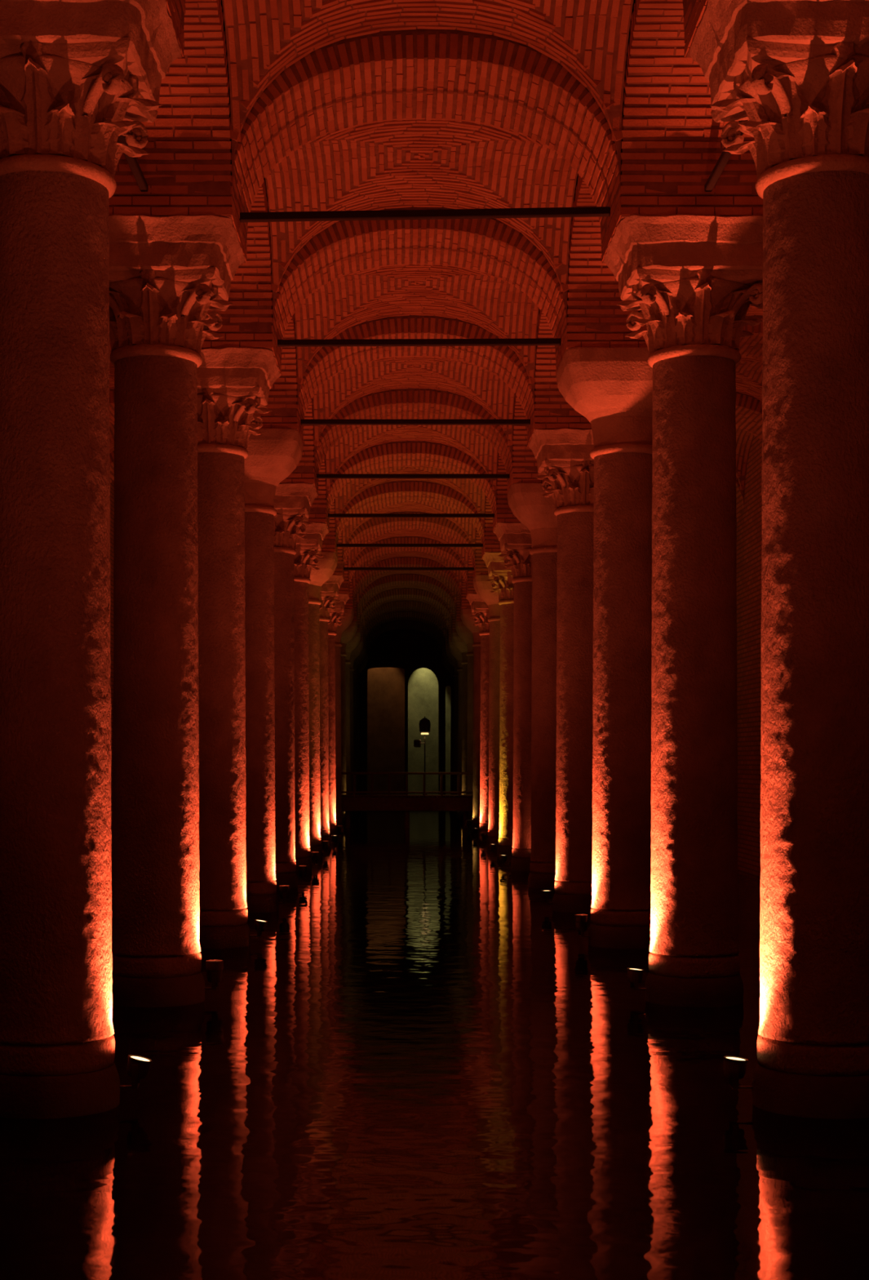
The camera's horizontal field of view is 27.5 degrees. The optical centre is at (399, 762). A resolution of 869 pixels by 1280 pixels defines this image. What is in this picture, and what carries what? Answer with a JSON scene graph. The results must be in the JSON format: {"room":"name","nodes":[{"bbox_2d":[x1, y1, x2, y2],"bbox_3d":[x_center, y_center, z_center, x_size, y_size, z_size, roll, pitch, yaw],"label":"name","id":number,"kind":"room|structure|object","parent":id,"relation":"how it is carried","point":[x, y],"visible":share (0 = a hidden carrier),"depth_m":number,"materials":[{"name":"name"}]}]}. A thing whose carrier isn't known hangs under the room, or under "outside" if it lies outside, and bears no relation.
{"room":"underground chamber","nodes":[
{"label":"underground chamber","id":0,"kind":"room"},
{"bbox_2d":[109,420,114,453],"bbox_3d":[-4.557,-5.571,32.547,3.396,1.486,3.456,0,0,0],"label":"ceiling","id":1,"kind":"structure","parent":0,"point":[112,422],"depth_m":33.24,"materials":[{"name":"brick"}]},
{"bbox_2d":[110,481,114,861],"bbox_3d":[-6.355,-1.984,40.000,0.300,10.200,88.600,0,0,0],"label":"wall","id":2,"kind":"structure","parent":0,"point":[112,488],"depth_m":38.21,"materials":[{"name":"brick"}]},
{"bbox_2d":[109,360,115,389],"bbox_3d":[-4.557,-5.571,27.747,3.396,1.486,3.456,0,0,0],"label":"ceiling","id":3,"kind":"structure","parent":0,"point":[112,366],"depth_m":28.42,"materials":[{"name":"brick"}]},
{"bbox_2d":[368,627,441,657],"bbox_3d":[0.224,-5.571,80.549,3.392,1.486,3.452,0,0,0],"label":"ceiling","id":4,"kind":"structure","parent":0,"point":[380,633],"depth_m":81.98,"materials":[{"name":"brick"}]},
{"bbox_2d":[359,628,451,795],"bbox_3d":[0.224,-1.984,83.350,12.859,10.200,1.300,0,0,0],"label":"wall","id":5,"kind":"structure","parent":0,"point":[410,650],"depth_m":82.70,"materials":[{"name":"stone"}]},
{"bbox_2d":[364,609,445,639],"bbox_3d":[0.226,-5.571,70.947,3.396,1.486,3.456,0,0,0],"label":"ceiling","id":6,"kind":"structure","parent":0,"point":[434,617],"depth_m":72.35,"materials":[{"name":"brick"}]},
{"bbox_2d":[367,619,443,646],"bbox_3d":[0.226,-5.571,75.747,3.396,1.486,3.456,0,0,0],"label":"ceiling","id":7,"kind":"structure","parent":0,"point":[436,629],"depth_m":77.16,"materials":[{"name":"brick"}]},
{"bbox_2d":[362,598,448,636],"bbox_3d":[0.226,-5.571,66.147,3.396,1.486,3.456,0,0,0],"label":"ceiling","id":8,"kind":"structure","parent":0,"point":[441,610],"depth_m":67.48,"materials":[{"name":"brick"}]},
{"bbox_2d":[359,584,453,619],"bbox_3d":[0.226,-5.571,61.347,3.396,1.486,3.456,0,0,0],"label":"ceiling","id":9,"kind":"structure","parent":0,"point":[443,597],"depth_m":62.67,"materials":[{"name":"brick"}]},
{"bbox_2d":[355,570,457,610],"bbox_3d":[0.226,-5.571,56.547,3.396,1.486,3.456,0,0,0],"label":"ceiling","id":10,"kind":"structure","parent":0,"point":[447,584],"depth_m":57.85,"materials":[{"name":"brick"}]},
{"bbox_2d":[346,528,468,585],"bbox_3d":[0.226,-5.571,46.947,3.396,1.486,3.456,0,0,0],"label":"ceiling","id":11,"kind":"structure","parent":0,"point":[461,552],"depth_m":48.09,"materials":[{"name":"brick"}]},
{"bbox_2d":[352,551,462,596],"bbox_3d":[0.226,-5.571,51.747,3.396,1.486,3.456,0,0,0],"label":"ceiling","id":12,"kind":"structure","parent":0,"point":[458,575],"depth_m":52.93,"materials":[{"name":"brick"}]},
{"bbox_2d":[367,667,451,795],"bbox_3d":[0.224,-1.984,84.150,12.859,10.200,0.300,0,0,0],"label":"wall","id":13,"kind":"structure","parent":0,"point":[385,686],"depth_m":84.00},
{"bbox_2d":[328,465,489,533],"bbox_3d":[0.226,-5.571,37.347,3.396,1.486,3.456,0,0,0],"label":"ceiling","id":14,"kind":"structure","parent":0,"point":[467,487],"depth_m":38.48,"materials":[{"name":"brick"}]},
{"bbox_2d":[342,500,479,561],"bbox_3d":[0.226,-5.571,42.147,3.396,1.486,3.456,0,0,0],"label":"ceiling","id":15,"kind":"structure","parent":0,"point":[464,524],"depth_m":43.28,"materials":[{"name":"brick"}]},
{"bbox_2d":[325,418,503,506],"bbox_3d":[0.226,-5.571,32.547,3.396,1.486,3.456,0,0,0],"label":"ceiling","id":16,"kind":"structure","parent":0,"point":[470,442],"depth_m":33.59,"materials":[{"name":"brick"}]},
{"bbox_2d":[307,355,522,462],"bbox_3d":[0.226,-5.571,27.747,3.396,1.486,3.456,0,0,0],"label":"ceiling","id":17,"kind":"structure","parent":0,"point":[480,385],"depth_m":28.63,"materials":[{"name":"brick"}]},
{"bbox_2d":[287,263,555,404],"bbox_3d":[0.226,-5.571,22.947,3.396,1.486,3.456,0,0,0],"label":"ceiling","id":18,"kind":"structure","parent":0,"point":[491,303],"depth_m":23.71,"materials":[{"name":"brick"}]},
{"bbox_2d":[247,118,601,324],"bbox_3d":[0.224,-5.571,18.148,3.390,1.486,3.455,0,0,0],"label":"ceiling","id":19,"kind":"structure","parent":0,"point":[415,162],"depth_m":18.73,"materials":[{"name":"brick"}]},
{"bbox_2d":[221,0,635,456],"bbox_3d":[0.225,-7.034,40.000,13.459,0.300,88.600,0,0,0],"label":"ceiling","id":20,"kind":"structure","parent":0,"point":[221,0],"depth_m":17.48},
{"bbox_2d":[183,0,684,174],"bbox_3d":[0.226,-5.571,13.347,3.396,1.486,3.456,0,0,0],"label":"ceiling","id":21,"kind":"structure","parent":0,"point":[589,38],"depth_m":14.58,"materials":[{"name":"brick"}]},
{"bbox_2d":[0,811,868,1279],"bbox_3d":[0.224,2.116,40.000,12.859,0.001,88.000,0,0,0],"label":"water","id":22,"kind":"object","parent":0,"point":[420,1066],"visible":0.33,"depth_m":10.31,"materials":[{"name":"black liquid"}]},
{"bbox_2d":[736,426,754,502],"bbox_3d":[5.009,-5.571,32.547,3.396,1.486,3.456,0,0,0],"label":"ceiling","id":23,"kind":"structure","parent":0,"point":[744,438],"depth_m":33.73,"materials":[{"name":"brick"}]},
{"bbox_2d":[736,435,762,876],"bbox_3d":[6.804,-1.984,40.000,0.300,10.200,88.600,0,0,0],"label":"wall","id":24,"kind":"structure","parent":0,"point":[749,525],"depth_m":33.71,"materials":[{"name":"brick"}]},
{"bbox_2d":[735,355,763,401],"bbox_3d":[5.009,-5.571,27.747,3.396,1.486,3.456,0,0,0],"label":"ceiling","id":25,"kind":"structure","parent":0,"point":[749,369],"depth_m":28.32,"materials":[{"name":"brick"}]},
{"bbox_2d":[746,284,763,315],"bbox_3d":[5.009,-5.571,22.947,3.396,1.486,3.456,0,0,0],"label":"ceiling","id":26,"kind":"structure","parent":0,"point":[753,310],"depth_m":24.36,"materials":[{"name":"brick"}]},
{"bbox_3d":[0.225,2.966,40.000,13.459,0.300,88.600,0,0,0],"label":"floor","id":27,"kind":"structure","parent":0,"visible":0},
{"bbox_2d":[0,0,184,1119],"bbox_3d":[-2.168,-1.534,10.946,1.500,8.700,1.497,0,0,0],"label":"column","id":28,"kind":"structure","parent":27,"relation":"on","point":[72,72],"depth_m":10.60,"materials":[{"name":"stone"}]},
{"bbox_2d":[117,134,147,191],"bbox_3d":[-2.167,-4.869,13.344,0.064,0.060,3.400,0,0,0],"label":"tie beam","id":29,"kind":"structure","parent":28,"relation":"attached to","point":[132,162],"depth_m":14.49,"materials":[{"name":"metal"}]},
{"bbox_2d":[119,1054,152,1088],"bbox_3d":[-1.687,1.925,10.981,0.308,0.222,0.170,0,0,0],"label":"uplight","id":30,"kind":"object","parent":28,"relation":"attached to","point":[138,1067],"visible":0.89,"depth_m":10.93,"materials":[{"name":"grey"}]},
{"bbox_2d":[113,0,231,195],"bbox_3d":[-2.168,-5.520,13.344,1.492,1.412,3.497,0,0,0],"label":"brick arch","id":31,"kind":"object","parent":28,"relation":"on","point":[188,144],"visible":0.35,"depth_m":14.88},
{"bbox_2d":[174,0,696,30],"bbox_3d":[0.223,-5.520,10.945,3.428,1.412,1.440,0,0,0],"label":"brick arch","id":32,"kind":"object","parent":28,"relation":"on","point":[689,5],"visible":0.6,"depth_m":11.51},
{"bbox_2d":[108,74,247,1007],"bbox_3d":[-2.166,-1.534,15.744,1.502,8.700,1.496,0,0,0],"label":"column","id":33,"kind":"structure","parent":27,"relation":"on","point":[174,260],"depth_m":15.40,"materials":[{"name":"stone"}]},
{"bbox_2d":[204,960,223,989],"bbox_3d":[-1.708,1.899,15.744,0.278,0.275,0.168,0,0,0],"label":"uplight","id":34,"kind":"object","parent":33,"relation":"attached to","point":[214,968],"visible":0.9,"depth_m":15.68,"materials":[{"name":"grey"}]},
{"bbox_2d":[207,178,272,332],"bbox_3d":[-2.168,-5.520,18.144,1.492,1.412,3.497,0,0,0],"label":"brick arch","id":35,"kind":"object","parent":33,"relation":"on","point":[251,295],"visible":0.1,"depth_m":19.72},
{"bbox_2d":[240,206,610,222],"bbox_3d":[0.225,-4.869,15.744,3.333,0.074,0.070,-1,0,0],"label":"tie beam","id":36,"kind":"structure","parent":33,"relation":"attached to","point":[591,211],"depth_m":15.71,"materials":[{"name":"metal"}]},
{"bbox_2d":[230,28,622,244],"bbox_3d":[0.223,-5.520,15.745,3.428,1.412,1.440,0,0,0],"label":"brick arch","id":37,"kind":"object","parent":33,"relation":"on","point":[449,74],"visible":0.92,"depth_m":15.44,"materials":[{"name":"brick"}]},
{"bbox_2d":[196,236,281,948],"bbox_3d":[-2.167,-1.534,20.540,1.509,8.700,1.506,0,0,0],"label":"column","id":38,"kind":"structure","parent":27,"relation":"on","point":[237,373],"depth_m":20.19,"materials":[{"name":"stone"}]},
{"bbox_2d":[249,919,267,936],"bbox_3d":[-1.679,1.927,20.525,0.299,0.219,0.169,0,0,0],"label":"uplight","id":39,"kind":"object","parent":38,"relation":"attached to","point":[260,925],"visible":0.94,"depth_m":20.47,"materials":[{"name":"grey"}]},
{"bbox_2d":[277,337,561,346],"bbox_3d":[0.225,-4.869,20.544,3.333,0.072,0.070,0,0,0],"label":"tie beam","id":40,"kind":"structure","parent":38,"relation":"attached to","point":[548,341],"depth_m":20.51,"materials":[{"name":"metal"}]},
{"bbox_2d":[271,206,568,360],"bbox_3d":[0.223,-5.520,20.545,3.428,1.412,1.440,0,0,0],"label":"brick arch","id":41,"kind":"object","parent":38,"relation":"on","point":[491,246],"visible":0.89,"depth_m":20.26,"materials":[{"name":"brick"}]},
{"bbox_2d":[244,353,303,912],"bbox_3d":[-2.168,-1.534,25.343,1.522,8.700,1.521,0,0,0],"label":"column","id":42,"kind":"structure","parent":27,"relation":"on","point":[274,454],"depth_m":25.00,"materials":[{"name":"stone"}]},
{"bbox_2d":[260,314,297,416],"bbox_3d":[-2.168,-5.520,22.944,1.492,1.412,3.497,0,0,0],"label":"brick arch","id":43,"kind":"object","parent":42,"relation":"on","point":[282,399],"visible":0.09,"depth_m":24.55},
{"bbox_2d":[278,885,290,903],"bbox_3d":[-1.709,1.899,25.326,0.279,0.275,0.169,0,0,0],"label":"uplight","id":44,"kind":"object","parent":42,"relation":"attached to","point":[284,891],"visible":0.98,"depth_m":25.27,"materials":[{"name":"grey"}]},
{"bbox_2d":[300,419,530,425],"bbox_3d":[0.225,-4.869,25.344,3.333,0.072,0.070,0,0,0],"label":"tie beam","id":45,"kind":"structure","parent":42,"relation":"attached to","point":[303,422],"depth_m":25.31,"materials":[{"name":"metal"}]},
{"bbox_2d":[296,315,535,435],"bbox_3d":[0.223,-5.520,25.345,3.428,1.412,1.440,0,0,0],"label":"brick arch","id":46,"kind":"object","parent":42,"relation":"on","point":[503,362],"visible":0.79,"depth_m":24.91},
{"bbox_2d":[273,408,318,888],"bbox_3d":[-2.166,-1.534,30.144,1.502,8.700,1.496,0,0,0],"label":"column","id":47,"kind":"structure","parent":27,"relation":"on","point":[295,495],"depth_m":29.82,"materials":[{"name":"stone"}]},
{"bbox_2d":[109,388,114,422],"bbox_3d":[-4.560,-5.520,30.145,3.428,1.412,1.440,0,0,0],"label":"brick arch","id":48,"kind":"object","parent":47,"relation":"on","point":[111,390],"visible":0.02,"depth_m":29.56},
{"bbox_2d":[297,865,307,880],"bbox_3d":[-1.713,1.899,30.198,0.282,0.275,0.171,0,0,0],"label":"uplight","id":49,"kind":"object","parent":47,"relation":"attached to","point":[303,869],"visible":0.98,"depth_m":30.14,"materials":[{"name":"grey"}]},
{"bbox_2d":[292,398,314,472],"bbox_3d":[-2.168,-5.520,27.744,1.492,1.412,3.497,0,0,0],"label":"brick arch","id":50,"kind":"object","parent":47,"relation":"on","point":[306,464],"visible":0.03,"depth_m":29.36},
{"bbox_2d":[313,387,513,485],"bbox_3d":[0.223,-5.520,30.145,3.428,1.412,1.440,0,0,0],"label":"brick arch","id":51,"kind":"object","parent":47,"relation":"on","point":[409,403],"visible":0.84,"depth_m":29.61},
{"bbox_2d":[316,474,510,478],"bbox_3d":[0.225,-4.869,30.144,3.333,0.072,0.070,0,0,0],"label":"tie beam","id":52,"kind":"structure","parent":51,"relation":"attached to","point":[318,476],"depth_m":30.11,"materials":[{"name":"metal"}]},
{"bbox_2d":[293,458,329,871],"bbox_3d":[-2.167,-1.534,34.940,1.509,8.700,1.506,0,0,0],"label":"column","id":53,"kind":"structure","parent":27,"relation":"on","point":[308,549],"depth_m":34.64,"materials":[{"name":"stone"}]},
{"bbox_2d":[109,450,114,482],"bbox_3d":[-4.560,-5.520,34.945,3.428,1.412,1.440,0,0,0],"label":"brick arch","id":54,"kind":"object","parent":53,"relation":"on","point":[112,454],"visible":0.02,"depth_m":34.53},
{"bbox_2d":[310,456,326,513],"bbox_3d":[-2.168,-5.520,32.544,1.492,1.412,3.497,0,0,0],"label":"brick arch","id":55,"kind":"object","parent":53,"relation":"on","point":[318,504],"visible":0.04,"depth_m":34.21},
{"bbox_2d":[325,440,497,523],"bbox_3d":[0.223,-5.520,34.945,3.428,1.412,1.440,0,0,0],"label":"brick arch","id":56,"kind":"object","parent":53,"relation":"on","point":[403,453],"visible":0.84,"depth_m":34.36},
{"bbox_2d":[328,513,494,517],"bbox_3d":[0.225,-4.869,34.944,3.333,0.072,0.070,0,0,0],"label":"tie beam","id":57,"kind":"structure","parent":56,"relation":"attached to","point":[330,515],"depth_m":34.91,"materials":[{"name":"metal"}]},
{"bbox_2d":[308,506,337,857],"bbox_3d":[-2.168,-1.534,39.743,1.522,8.700,1.521,0,0,0],"label":"column","id":58,"kind":"structure","parent":27,"relation":"on","point":[327,564],"depth_m":39.46,"materials":[{"name":"stone"}]},
{"bbox_2d":[322,499,335,543],"bbox_3d":[-2.168,-5.520,37.344,1.492,1.412,3.497,0,0,0],"label":"brick arch","id":59,"kind":"object","parent":58,"relation":"on","point":[330,538],"visible":0.04,"depth_m":39.01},
{"bbox_2d":[334,480,485,551],"bbox_3d":[0.223,-5.520,39.745,3.428,1.412,1.440,0,0,0],"label":"brick arch","id":60,"kind":"object","parent":58,"relation":"on","point":[408,490],"visible":0.85,"depth_m":39.12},
{"bbox_2d":[336,543,483,546],"bbox_3d":[0.225,-4.869,39.744,3.333,0.072,0.070,0,0,0],"label":"tie beam","id":61,"kind":"structure","parent":60,"relation":"attached to","point":[337,544],"depth_m":39.71,"materials":[{"name":"metal"}]},
{"bbox_2d":[319,564,344,847],"bbox_3d":[-2.166,-1.534,44.544,1.502,8.700,1.496,0,0,0],"label":"column","id":62,"kind":"structure","parent":27,"relation":"on","point":[329,593],"depth_m":44.27,"materials":[{"name":"stone"}]},
{"bbox_2d":[336,531,342,568],"bbox_3d":[-2.168,-5.520,42.144,1.492,1.412,3.497,0,0,0],"label":"brick arch","id":63,"kind":"object","parent":62,"relation":"on","point":[340,548],"visible":0.02,"depth_m":43.79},
{"bbox_2d":[340,557,347,586],"bbox_3d":[-2.168,-5.520,46.944,1.492,1.412,3.497,0,0,0],"label":"brick arch","id":64,"kind":"object","parent":62,"relation":"on","point":[344,584],"visible":0.02,"depth_m":48.61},
{"bbox_2d":[342,511,475,573],"bbox_3d":[0.223,-5.520,44.545,3.428,1.412,1.440,0,0,0],"label":"brick arch","id":65,"kind":"object","parent":62,"relation":"on","point":[374,525],"visible":0.81,"depth_m":43.99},
{"bbox_2d":[343,567,474,570],"bbox_3d":[0.225,-4.869,44.544,3.333,0.072,0.070,0,0,0],"label":"tie beam","id":66,"kind":"structure","parent":65,"relation":"attached to","point":[344,568],"depth_m":44.51,"materials":[{"name":"metal"}]},
{"bbox_2d":[328,584,349,839],"bbox_3d":[-2.167,-1.534,49.340,1.509,8.700,1.506,0,0,0],"label":"column","id":67,"kind":"structure","parent":27,"relation":"on","point":[344,592],"depth_m":49.08,"materials":[{"name":"stone"}]},
{"bbox_2d":[347,535,468,591],"bbox_3d":[0.223,-5.520,49.345,3.428,1.412,1.440,0,0,0],"label":"brick arch","id":68,"kind":"object","parent":67,"relation":"on","point":[367,553],"visible":0.75,"depth_m":48.71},
{"bbox_2d":[335,602,354,831],"bbox_3d":[-2.168,-1.534,54.143,1.522,8.700,1.521,0,0,0],"label":"column","id":69,"kind":"structure","parent":27,"relation":"on","point":[348,611],"depth_m":53.89,"materials":[{"name":"stone"}]},
{"bbox_2d":[352,556,462,607],"bbox_3d":[0.223,-5.520,54.145,3.428,1.412,1.440,0,0,0],"label":"brick arch","id":70,"kind":"object","parent":69,"relation":"on","point":[396,562],"visible":0.7,"depth_m":53.44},
{"bbox_2d":[341,607,357,826],"bbox_3d":[-2.168,-1.534,58.943,1.522,8.700,1.521,0,0,0],"label":"column","id":71,"kind":"structure","parent":27,"relation":"on","point":[348,634],"depth_m":58.70,"materials":[{"name":"stone"}]},
{"bbox_2d":[355,573,457,618],"bbox_3d":[0.223,-5.520,58.945,3.428,1.412,1.440,0,0,0],"label":"brick arch","id":72,"kind":"object","parent":71,"relation":"on","point":[405,579],"visible":0.91,"depth_m":58.24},
{"bbox_2d":[345,626,360,795],"bbox_3d":[-2.168,-1.534,63.743,1.522,8.700,1.521,0,0,0],"label":"column","id":73,"kind":"structure","parent":27,"relation":"on","point":[353,642],"depth_m":63.50,"materials":[{"name":"stone"}]},
{"bbox_2d":[360,587,453,629],"bbox_3d":[0.223,-5.520,63.745,3.428,1.412,1.440,0,0,0],"label":"brick arch","id":74,"kind":"object","parent":73,"relation":"on","point":[402,593],"visible":0.91,"depth_m":63.04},
{"bbox_2d":[349,636,364,817],"bbox_3d":[-2.168,-1.534,68.543,1.522,8.700,1.521,0,0,0],"label":"column","id":75,"kind":"structure","parent":27,"relation":"on","point":[357,651],"depth_m":68.31,"materials":[{"name":"stone"}]},
{"bbox_2d":[362,600,448,637],"bbox_3d":[0.223,-5.520,68.545,3.428,1.412,1.440,0,0,0],"label":"brick arch","id":76,"kind":"object","parent":75,"relation":"on","point":[403,604],"visible":0.9,"depth_m":67.83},
{"bbox_2d":[353,643,366,813],"bbox_3d":[-2.168,-1.534,73.343,1.522,8.700,1.521,0,0,0],"label":"column","id":77,"kind":"structure","parent":27,"relation":"on","point":[360,658],"depth_m":73.13,"materials":[{"name":"stone"}]},
{"bbox_2d":[355,651,368,794],"bbox_3d":[-2.168,-1.534,78.143,1.522,8.700,1.521,0,0,0],"label":"column","id":78,"kind":"structure","parent":27,"relation":"on","point":[361,667],"depth_m":77.94,"materials":[{"name":"stone"}]},
{"bbox_2d":[341,772,473,828],"bbox_3d":[0.225,1.566,57.500,4.700,2.500,1.280,0,0,0],"label":"footbridge","id":79,"kind":"object","parent":27,"relation":"on","point":[406,803],"visible":0.74,"depth_m":56.90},
{"bbox_2d":[413,716,431,795],"bbox_3d":[0.726,-0.219,57.500,0.550,2.550,0.380,0,0,0],"label":"lamp post","id":80,"kind":"object","parent":79,"relation":"on","point":[424,724],"visible":0.94,"depth_m":57.40,"materials":[{"name":"metal"}]},
{"bbox_2d":[441,650,454,795],"bbox_3d":[2.615,-1.534,78.143,1.522,8.700,1.521,0,0,0],"label":"column","id":81,"kind":"structure","parent":27,"relation":"on","point":[448,666],"depth_m":77.92,"materials":[{"name":"stone"}]},
{"bbox_2d":[444,644,457,813],"bbox_3d":[2.615,-1.534,73.343,1.522,8.700,1.521,0,0,0],"label":"column","id":82,"kind":"structure","parent":27,"relation":"on","point":[451,660],"depth_m":73.11,"materials":[{"name":"stone"}]},
{"bbox_2d":[448,635,462,817],"bbox_3d":[2.615,-1.534,68.543,1.522,8.700,1.521,0,0,0],"label":"column","id":83,"kind":"structure","parent":27,"relation":"on","point":[455,652],"depth_m":68.30,"materials":[{"name":"stone"}]},
{"bbox_2d":[451,616,467,821],"bbox_3d":[2.615,-1.534,63.743,1.522,8.700,1.521,0,0,0],"label":"column","id":84,"kind":"structure","parent":27,"relation":"on","point":[458,642],"depth_m":63.49,"materials":[{"name":"stone"}]},
{"bbox_2d":[455,614,473,826],"bbox_3d":[2.615,-1.534,58.943,1.522,8.700,1.521,0,0,0],"label":"column","id":85,"kind":"structure","parent":27,"relation":"on","point":[463,631],"depth_m":58.67,"materials":[{"name":"stone"}]},
{"bbox_2d":[460,590,480,831],"bbox_3d":[2.615,-1.534,54.143,1.522,8.700,1.521,0,0,0],"label":"column","id":86,"kind":"structure","parent":27,"relation":"on","point":[465,608],"depth_m":53.87,"materials":[{"name":"stone"}]},
{"bbox_2d":[466,585,489,839],"bbox_3d":[2.617,-1.534,49.344,1.502,8.700,1.496,0,0,0],"label":"column","id":87,"kind":"structure","parent":27,"relation":"on","point":[479,607],"depth_m":49.06,"materials":[{"name":"stone"}]},
{"bbox_2d":[462,575,469,603],"bbox_3d":[2.615,-5.520,51.744,1.492,1.412,3.497,0,0,0],"label":"brick arch","id":88,"kind":"object","parent":87,"relation":"on","point":[464,600],"visible":0.03,"depth_m":53.38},
{"bbox_2d":[473,528,500,847],"bbox_3d":[2.615,-1.534,44.543,1.522,8.700,1.521,0,0,0],"label":"column","id":89,"kind":"structure","parent":27,"relation":"on","point":[483,588],"depth_m":44.25,"materials":[{"name":"stone"}]},
{"bbox_2d":[468,555,474,586],"bbox_3d":[2.615,-5.520,46.944,1.492,1.412,3.497,0,0,0],"label":"brick arch","id":90,"kind":"object","parent":89,"relation":"on","point":[470,563],"visible":0.02,"depth_m":48.59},
{"bbox_2d":[475,528,488,568],"bbox_3d":[2.615,-5.520,42.144,1.492,1.412,3.497,0,0,0],"label":"brick arch","id":91,"kind":"object","parent":89,"relation":"on","point":[480,563],"visible":0.03,"depth_m":43.79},
{"bbox_2d":[481,511,514,857],"bbox_3d":[2.616,-1.534,39.740,1.509,8.700,1.506,0,0,0],"label":"column","id":92,"kind":"structure","parent":27,"relation":"on","point":[502,578],"depth_m":39.44,"materials":[{"name":"stone"}]},
{"bbox_2d":[484,495,499,543],"bbox_3d":[2.615,-5.520,37.344,1.492,1.412,3.497,0,0,0],"label":"brick arch","id":93,"kind":"object","parent":92,"relation":"on","point":[491,537],"visible":0.02,"depth_m":38.99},
{"bbox_2d":[493,468,532,871],"bbox_3d":[2.617,-1.534,34.944,1.502,8.700,1.496,0,0,0],"label":"column","id":94,"kind":"structure","parent":27,"relation":"on","point":[514,538],"depth_m":34.62,"materials":[{"name":"stone"}]},
{"bbox_2d":[497,453,513,513],"bbox_3d":[2.615,-5.520,32.544,1.492,1.412,3.497,0,0,0],"label":"brick arch","id":95,"kind":"object","parent":94,"relation":"on","point":[503,506],"visible":0.05,"depth_m":34.16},
{"bbox_2d":[736,476,744,518],"bbox_3d":[5.006,-5.520,34.945,3.428,1.412,1.440,0,0,0],"label":"brick arch","id":96,"kind":"object","parent":94,"relation":"on","point":[740,498],"visible":0.1,"depth_m":34.47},
{"bbox_2d":[507,413,557,888],"bbox_3d":[2.615,-1.534,30.143,1.522,8.700,1.521,0,0,0],"label":"column","id":97,"kind":"structure","parent":27,"relation":"on","point":[526,502],"depth_m":29.81,"materials":[{"name":"stone"}]},
{"bbox_2d":[512,392,539,472],"bbox_3d":[2.615,-5.520,27.744,1.492,1.412,3.497,0,0,0],"label":"brick arch","id":98,"kind":"object","parent":97,"relation":"on","point":[524,460],"visible":0.05,"depth_m":29.37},
{"bbox_2d":[735,391,762,439],"bbox_3d":[5.006,-5.520,30.145,3.428,1.412,1.440,0,0,0],"label":"brick arch","id":99,"kind":"object","parent":97,"relation":"on","point":[748,414],"visible":0.12,"depth_m":29.73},
{"bbox_2d":[527,346,594,912],"bbox_3d":[2.616,-1.534,25.340,1.509,8.700,1.506,0,0,0],"label":"column","id":100,"kind":"structure","parent":27,"relation":"on","point":[562,446],"depth_m":24.99,"materials":[{"name":"stone"}]},
{"bbox_2d":[541,889,553,903],"bbox_3d":[2.160,1.933,25.308,0.281,0.207,0.170,0,0,0],"label":"uplight","id":101,"kind":"object","parent":100,"relation":"attached to","point":[546,894],"visible":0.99,"depth_m":25.25,"materials":[{"name":"grey"}]},
{"bbox_2d":[534,309,583,416],"bbox_3d":[2.615,-5.520,22.944,1.492,1.412,3.497,0,0,0],"label":"brick arch","id":102,"kind":"object","parent":100,"relation":"on","point":[549,401],"visible":0.06,"depth_m":24.55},
{"bbox_2d":[739,315,763,358],"bbox_3d":[5.006,-5.520,25.345,3.428,1.412,1.440,0,0,0],"label":"brick arch","id":103,"kind":"object","parent":100,"relation":"on","point":[752,345],"visible":0.04,"depth_m":25.11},
{"bbox_2d":[555,237,653,948],"bbox_3d":[2.615,-1.534,20.543,1.522,8.700,1.521,0,0,0],"label":"column","id":104,"kind":"structure","parent":27,"relation":"on","point":[606,378],"depth_m":20.19,"materials":[{"name":"stone"}]},
{"bbox_2d":[574,914,589,937],"bbox_3d":[2.162,1.899,20.490,0.282,0.275,0.171,0,0,0],"label":"uplight","id":105,"kind":"object","parent":104,"relation":"attached to","point":[581,921],"visible":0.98,"depth_m":20.43,"materials":[{"name":"grey"}]},
{"bbox_2d":[601,71,763,1007],"bbox_3d":[2.615,-1.534,15.746,1.500,8.700,1.497,0,0,0],"label":"column","id":106,"kind":"structure","parent":27,"relation":"on","point":[692,265],"depth_m":15.40,"materials":[{"name":"stone"}]},
{"bbox_2d":[567,174,646,332],"bbox_3d":[2.615,-5.520,18.144,1.492,1.412,3.497,0,0,0],"label":"brick arch","id":107,"kind":"object","parent":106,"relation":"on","point":[593,293],"visible":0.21,"depth_m":19.71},
{"bbox_2d":[626,967,647,990],"bbox_3d":[2.147,1.929,15.697,0.269,0.214,0.170,0,0,0],"label":"uplight","id":108,"kind":"object","parent":106,"relation":"attached to","point":[635,975],"visible":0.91,"depth_m":15.64,"materials":[{"name":"grey"}]},
{"bbox_2d":[704,120,746,191],"bbox_3d":[2.616,-4.869,13.344,0.064,0.060,3.400,0,0,0],"label":"tie beam","id":109,"kind":"structure","parent":106,"relation":"attached to","point":[725,156],"depth_m":14.51,"materials":[{"name":"metal"}]},
{"bbox_2d":[684,0,868,1119],"bbox_3d":[2.616,-1.534,10.940,1.509,8.700,1.506,0,0,0],"label":"column","id":110,"kind":"structure","parent":27,"relation":"on","point":[797,71],"depth_m":10.60,"materials":[{"name":"stone"}]},
{"bbox_2d":[621,0,758,195],"bbox_3d":[2.615,-5.520,13.344,1.492,1.412,3.497,0,0,0],"label":"brick arch","id":111,"kind":"object","parent":110,"relation":"on","point":[672,139],"visible":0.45,"depth_m":14.87,"materials":[{"name":"brick"}]},
{"bbox_2d":[723,1055,755,1089],"bbox_3d":[2.134,1.929,10.963,0.267,0.214,0.169,0,0,0],"label":"uplight","id":112,"kind":"object","parent":110,"relation":"attached to","point":[735,1068],"visible":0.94,"depth_m":10.91,"materials":[{"name":"grey"}]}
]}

